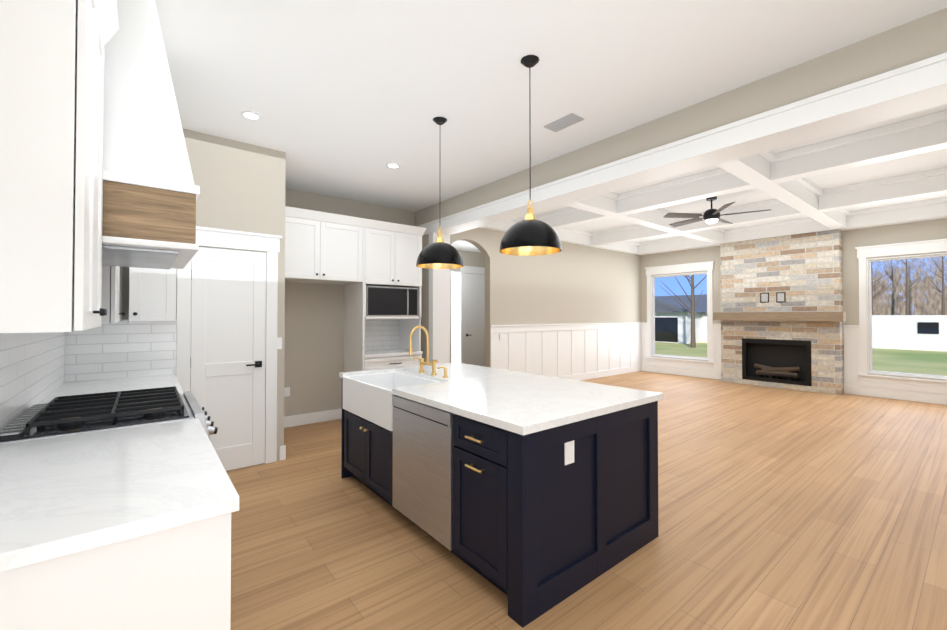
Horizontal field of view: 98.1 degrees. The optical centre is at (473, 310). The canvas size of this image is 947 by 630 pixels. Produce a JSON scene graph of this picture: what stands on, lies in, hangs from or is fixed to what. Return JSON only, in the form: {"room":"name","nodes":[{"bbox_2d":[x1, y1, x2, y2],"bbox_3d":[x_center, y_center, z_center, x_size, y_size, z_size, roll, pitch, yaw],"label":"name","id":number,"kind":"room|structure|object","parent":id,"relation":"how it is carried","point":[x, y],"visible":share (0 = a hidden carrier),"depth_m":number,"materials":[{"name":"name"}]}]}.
{"room":"kitchen","nodes":[
{"label":"kitchen","id":0,"kind":"room"},
{"bbox_2d":[74,128,946,470],"bbox_3d":[2.170,-0.214,4.917,10.780,3.400,10.730,1,-1,-39],"label":"wall","id":1,"kind":"structure","parent":0,"point":[242,186],"depth_m":6.03,"materials":[{"name":"beige paint"}]},
{"bbox_2d":[0,0,107,332],"bbox_3d":[-1.475,-0.572,1.366,0.322,1.275,0.657,1,-1,-39],"label":"upper cabinet","id":2,"kind":"object","parent":1,"relation":"attached to","point":[56,275],"depth_m":1.17,"materials":[{"name":"white wood"}]},
{"bbox_2d":[0,319,176,430],"bbox_3d":[-1.876,0.090,2.134,0.690,0.879,3.030,1,-1,-39],"label":"tile backsplash","id":3,"kind":"structure","parent":1,"relation":"attached to","point":[36,368],"depth_m":3.14,"materials":[{"name":"white tile"}]},
{"bbox_2d":[108,266,123,322],"bbox_3d":[-2.630,-0.553,2.808,0.322,1.275,1.025,1,-1,-39],"label":"upper cabinet","id":4,"kind":"object","parent":1,"relation":"attached to","point":[115,273],"depth_m":2.53,"materials":[{"name":"white"}]},
{"bbox_2d":[124,267,175,321],"bbox_3d":[-2.569,-0.497,3.296,0.288,1.175,0.338,1,-1,-39],"label":"upper cabinet","id":5,"kind":"object","parent":1,"relation":"attached to","point":[152,292],"depth_m":3.16,"materials":[{"name":"white wood"}]},
{"bbox_2d":[102,0,199,268],"bbox_3d":[-1.862,-0.930,2.126,0.662,1.331,1.000,1,-1,-39],"label":"range hood","id":6,"kind":"object","parent":1,"relation":"attached to","point":[151,192],"visible":0.56,"depth_m":1.86,"materials":[{"name":"white paint"}]},
{"bbox_2d":[176,226,281,470],"bbox_3d":[-2.220,0.368,3.752,0.870,2.205,0.069,1,-1,-39],"label":"door","id":7,"kind":"structure","parent":1,"relation":"attached to","point":[227,309],"depth_m":3.79,"materials":[{"name":"white wood"}]},
{"bbox_2d":[277,337,281,348],"bbox_3d":[-1.910,0.325,4.038,0.050,0.115,0.007,1,-1,-39],"label":"light switch","id":8,"kind":"object","parent":1,"relation":"attached to","point":[279,339],"depth_m":4.04,"materials":[{"name":"white plastic"}]},
{"bbox_2d":[284,387,289,396],"bbox_3d":[-2.376,1.040,5.234,0.070,0.115,0.007,1,-1,-39],"label":"outlet","id":9,"kind":"object","parent":1,"relation":"attached to","point":[287,389],"depth_m":5.23,"materials":[{"name":"white plastic"}]},
{"bbox_2d":[285,206,372,285],"bbox_3d":[-1.989,-0.751,5.166,1.165,0.820,0.627,1,-1,-39],"label":"upper cabinet","id":10,"kind":"object","parent":1,"relation":"attached to","point":[372,268],"depth_m":4.97,"materials":[{"name":"white wood"}]},
{"bbox_2d":[353,286,408,317],"bbox_3d":[-1.285,-0.114,5.667,0.595,0.400,0.478,1,-1,-39],"label":"microwave","id":11,"kind":"object","parent":1,"relation":"attached to","point":[368,301],"depth_m":5.43,"materials":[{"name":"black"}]},
{"bbox_2d":[373,220,424,285],"bbox_3d":[-1.284,-0.744,5.731,0.943,0.820,0.627,1,-1,-39],"label":"upper cabinet","id":12,"kind":"object","parent":1,"relation":"attached to","point":[397,248],"depth_m":5.52,"materials":[{"name":"white wood"}]},
{"bbox_2d":[450,270,460,362],"bbox_3d":[-0.426,0.315,9.500,0.325,2.460,0.020,1,-1,-39],"label":"trim","id":13,"kind":"structure","parent":1,"relation":"attached to","point":[455,316],"depth_m":9.51,"materials":[{"name":"white wood"}]},
{"bbox_2d":[460,266,484,366],"bbox_3d":[0.165,0.253,9.943,1.190,2.595,0.069,1,-1,-39],"label":"door","id":14,"kind":"structure","parent":1,"relation":"attached to","point":[473,318],"depth_m":9.84,"materials":[{"name":"white wood"}]},
{"bbox_2d":[500,333,504,339],"bbox_3d":[0.526,0.480,7.537,0.115,0.115,0.007,1,-1,-39],"label":"outlet","id":15,"kind":"object","parent":1,"relation":"attached to","point":[502,335],"depth_m":7.54,"materials":[{"name":"white plastic"}]},
{"bbox_2d":[279,232,946,460],"bbox_3d":[1.963,0.185,6.386,8.960,2.640,7.870,1,-1,-39],"label":"trim","id":16,"kind":"structure","parent":1,"relation":"attached to","point":[578,352],"depth_m":8.06,"materials":[{"name":"white wood"}]},
{"bbox_2d":[645,261,713,366],"bbox_3d":[4.939,0.095,9.886,0.160,2.390,1.630,1,-1,-39],"label":"window","id":17,"kind":"structure","parent":1,"relation":"in","point":[688,267],"depth_m":9.86,"materials":[{"name":"white wood"}]},
{"bbox_2d":[855,239,946,388],"bbox_3d":[7.443,0.055,6.761,0.160,2.390,1.680,1,-1,-39],"label":"window","id":18,"kind":"structure","parent":1,"relation":"in","point":[865,298],"depth_m":7.18,"materials":[{"name":"white wood"}]},
{"bbox_2d":[911,378,916,384],"bbox_3d":[7.312,1.181,6.821,0.008,0.115,0.070,1,-1,-39],"label":"outlet","id":19,"kind":"object","parent":1,"relation":"attached to","point":[913,382],"depth_m":6.82,"materials":[{"name":"white plastic"}]},
{"bbox_2d":[155,0,946,252],"bbox_3d":[2.170,-1.674,4.936,10.780,0.420,10.730,1,-1,-39],"label":"ceiling","id":20,"kind":"structure","parent":0,"point":[348,99],"depth_m":2.79,"materials":[{"name":"white paint"}]},
{"bbox_2d":[241,111,261,120],"bbox_3d":[-1.808,-1.580,3.343,0.148,0.006,0.148,0,-1,6],"label":"recessed light","id":21,"kind":"object","parent":20,"relation":"in","point":[249,115],"depth_m":3.34,"materials":[{"name":"white"}]},
{"bbox_2d":[386,163,399,168],"bbox_3d":[-0.873,-1.566,4.463,0.148,0.006,0.148,0,-1,6],"label":"recessed light","id":22,"kind":"object","parent":20,"relation":"in","point":[391,165],"depth_m":4.47,"materials":[{"name":"white"}]},
{"bbox_2d":[416,117,462,268],"bbox_3d":[-0.278,-0.973,3.408,0.390,1.218,0.390,1,-1,-39],"label":"pendant light","id":23,"kind":"object","parent":20,"relation":"hanging from","point":[439,253],"visible":1,"depth_m":3.29,"materials":[{"name":"black metal"}]},
{"bbox_2d":[499,55,561,255],"bbox_3d":[0.360,-0.983,2.612,0.390,1.218,0.390,1,-1,-39],"label":"pendant light","id":24,"kind":"object","parent":20,"relation":"hanging from","point":[529,235],"visible":1,"depth_m":2.51,"materials":[{"name":"black metal"}]},
{"bbox_2d":[544,113,583,131],"bbox_3d":[0.759,-1.577,3.465,0.160,0.012,0.300,1,-1,-39],"label":"ceiling vent","id":25,"kind":"object","parent":20,"relation":"in","point":[566,121],"visible":1,"depth_m":3.45,"materials":[{"name":"grey plastic"}]},
{"bbox_2d":[415,8,946,254],"bbox_3d":[3.537,-1.442,6.214,6.745,0.610,5.920,1,-1,-39],"label":"ceiling beams","id":26,"kind":"structure","parent":20,"relation":"attached to","point":[737,135],"depth_m":4.05,"materials":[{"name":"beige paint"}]},
{"bbox_2d":[663,196,770,226],"bbox_3d":[3.691,-1.540,6.346,1.394,0.408,1.449,1,-1,-39],"label":"ceiling fan","id":27,"kind":"object","parent":20,"relation":"hanging from","point":[711,216],"visible":1,"depth_m":6.26,"materials":[{"name":"black metal"}]},
{"bbox_2d":[226,371,946,629],"bbox_3d":[1.664,1.554,5.495,11.800,0.120,13.200,1,-1,-39],"label":"floor","id":28,"kind":"structure","parent":0,"point":[783,509],"depth_m":2.63,"materials":[{"name":"brown wood"}]},
{"bbox_2d":[0,374,238,629],"bbox_3d":[-1.834,0.959,2.141,0.773,0.982,3.047,1,-1,-39],"label":"base cabinet","id":29,"kind":"object","parent":28,"relation":"on","point":[119,501],"depth_m":1.12,"materials":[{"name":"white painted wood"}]},
{"bbox_2d":[345,354,421,371],"bbox_3d":[-1.250,1.057,5.735,0.855,0.880,0.627,1,-1,-39],"label":"base cabinet","id":30,"kind":"object","parent":28,"relation":"on","point":[352,363],"depth_m":5.46,"materials":[{"name":"white wood"}]},
{"bbox_2d":[345,350,420,357],"bbox_3d":[-1.246,0.597,5.737,0.855,0.040,0.637,1,-1,-39],"label":"countertop","id":31,"kind":"structure","parent":30,"relation":"on","point":[360,353],"depth_m":5.55,"materials":[{"name":"white stone"}]},
{"bbox_2d":[341,374,657,627],"bbox_3d":[0.003,1.023,3.114,1.277,0.880,2.210,1,-1,-39],"label":"kitchen island","id":32,"kind":"object","parent":28,"relation":"on","point":[532,497],"depth_m":2.25,"materials":[{"name":"painted wood"},{"name":"brushed gold"}]},
{"bbox_2d":[339,362,662,437],"bbox_3d":[0.021,0.564,3.135,1.280,0.040,2.250,1,-1,-39],"label":"island countertop","id":33,"kind":"structure","parent":32,"relation":"on","point":[529,403],"depth_m":2.58,"materials":[{"name":"white stone"}]},
{"bbox_2d":[713,229,845,394],"bbox_3d":[5.988,0.039,8.151,0.467,2.977,2.110,1,-1,-39],"label":"fireplace","id":34,"kind":"object","parent":28,"relation":"on","point":[781,315],"visible":1,"depth_m":8.03,"materials":[{"name":"stone"}]},
{"label":"outside","id":35,"kind":"structure","parent":0,"visible":0},
{"bbox_2d":[655,342,946,375],"bbox_3d":[82.233,3.328,65.654,189.590,0.020,240.000,1,-1,-39],"label":"ground","id":36,"kind":"structure","parent":35,"point":[915,361],"depth_m":24.21,"materials":[{"name":"green plant"}]},
{"bbox_2d":[655,294,946,351],"bbox_3d":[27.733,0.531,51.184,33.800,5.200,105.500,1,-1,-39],"label":"house","id":37,"kind":"structure","parent":36,"relation":"on","point":[901,332],"depth_m":30.86,"materials":[{"name":"white siding"},{"name":"roof shingles"},{"name":"dark glass"}]},
{"bbox_2d":[660,256,946,347],"bbox_3d":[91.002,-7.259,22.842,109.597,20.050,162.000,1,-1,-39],"label":"tree","id":38,"kind":"object","parent":36,"relation":"on","point":[930,292],"visible":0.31,"depth_m":65.59,"materials":[{"name":"brown plant"}]}
]}

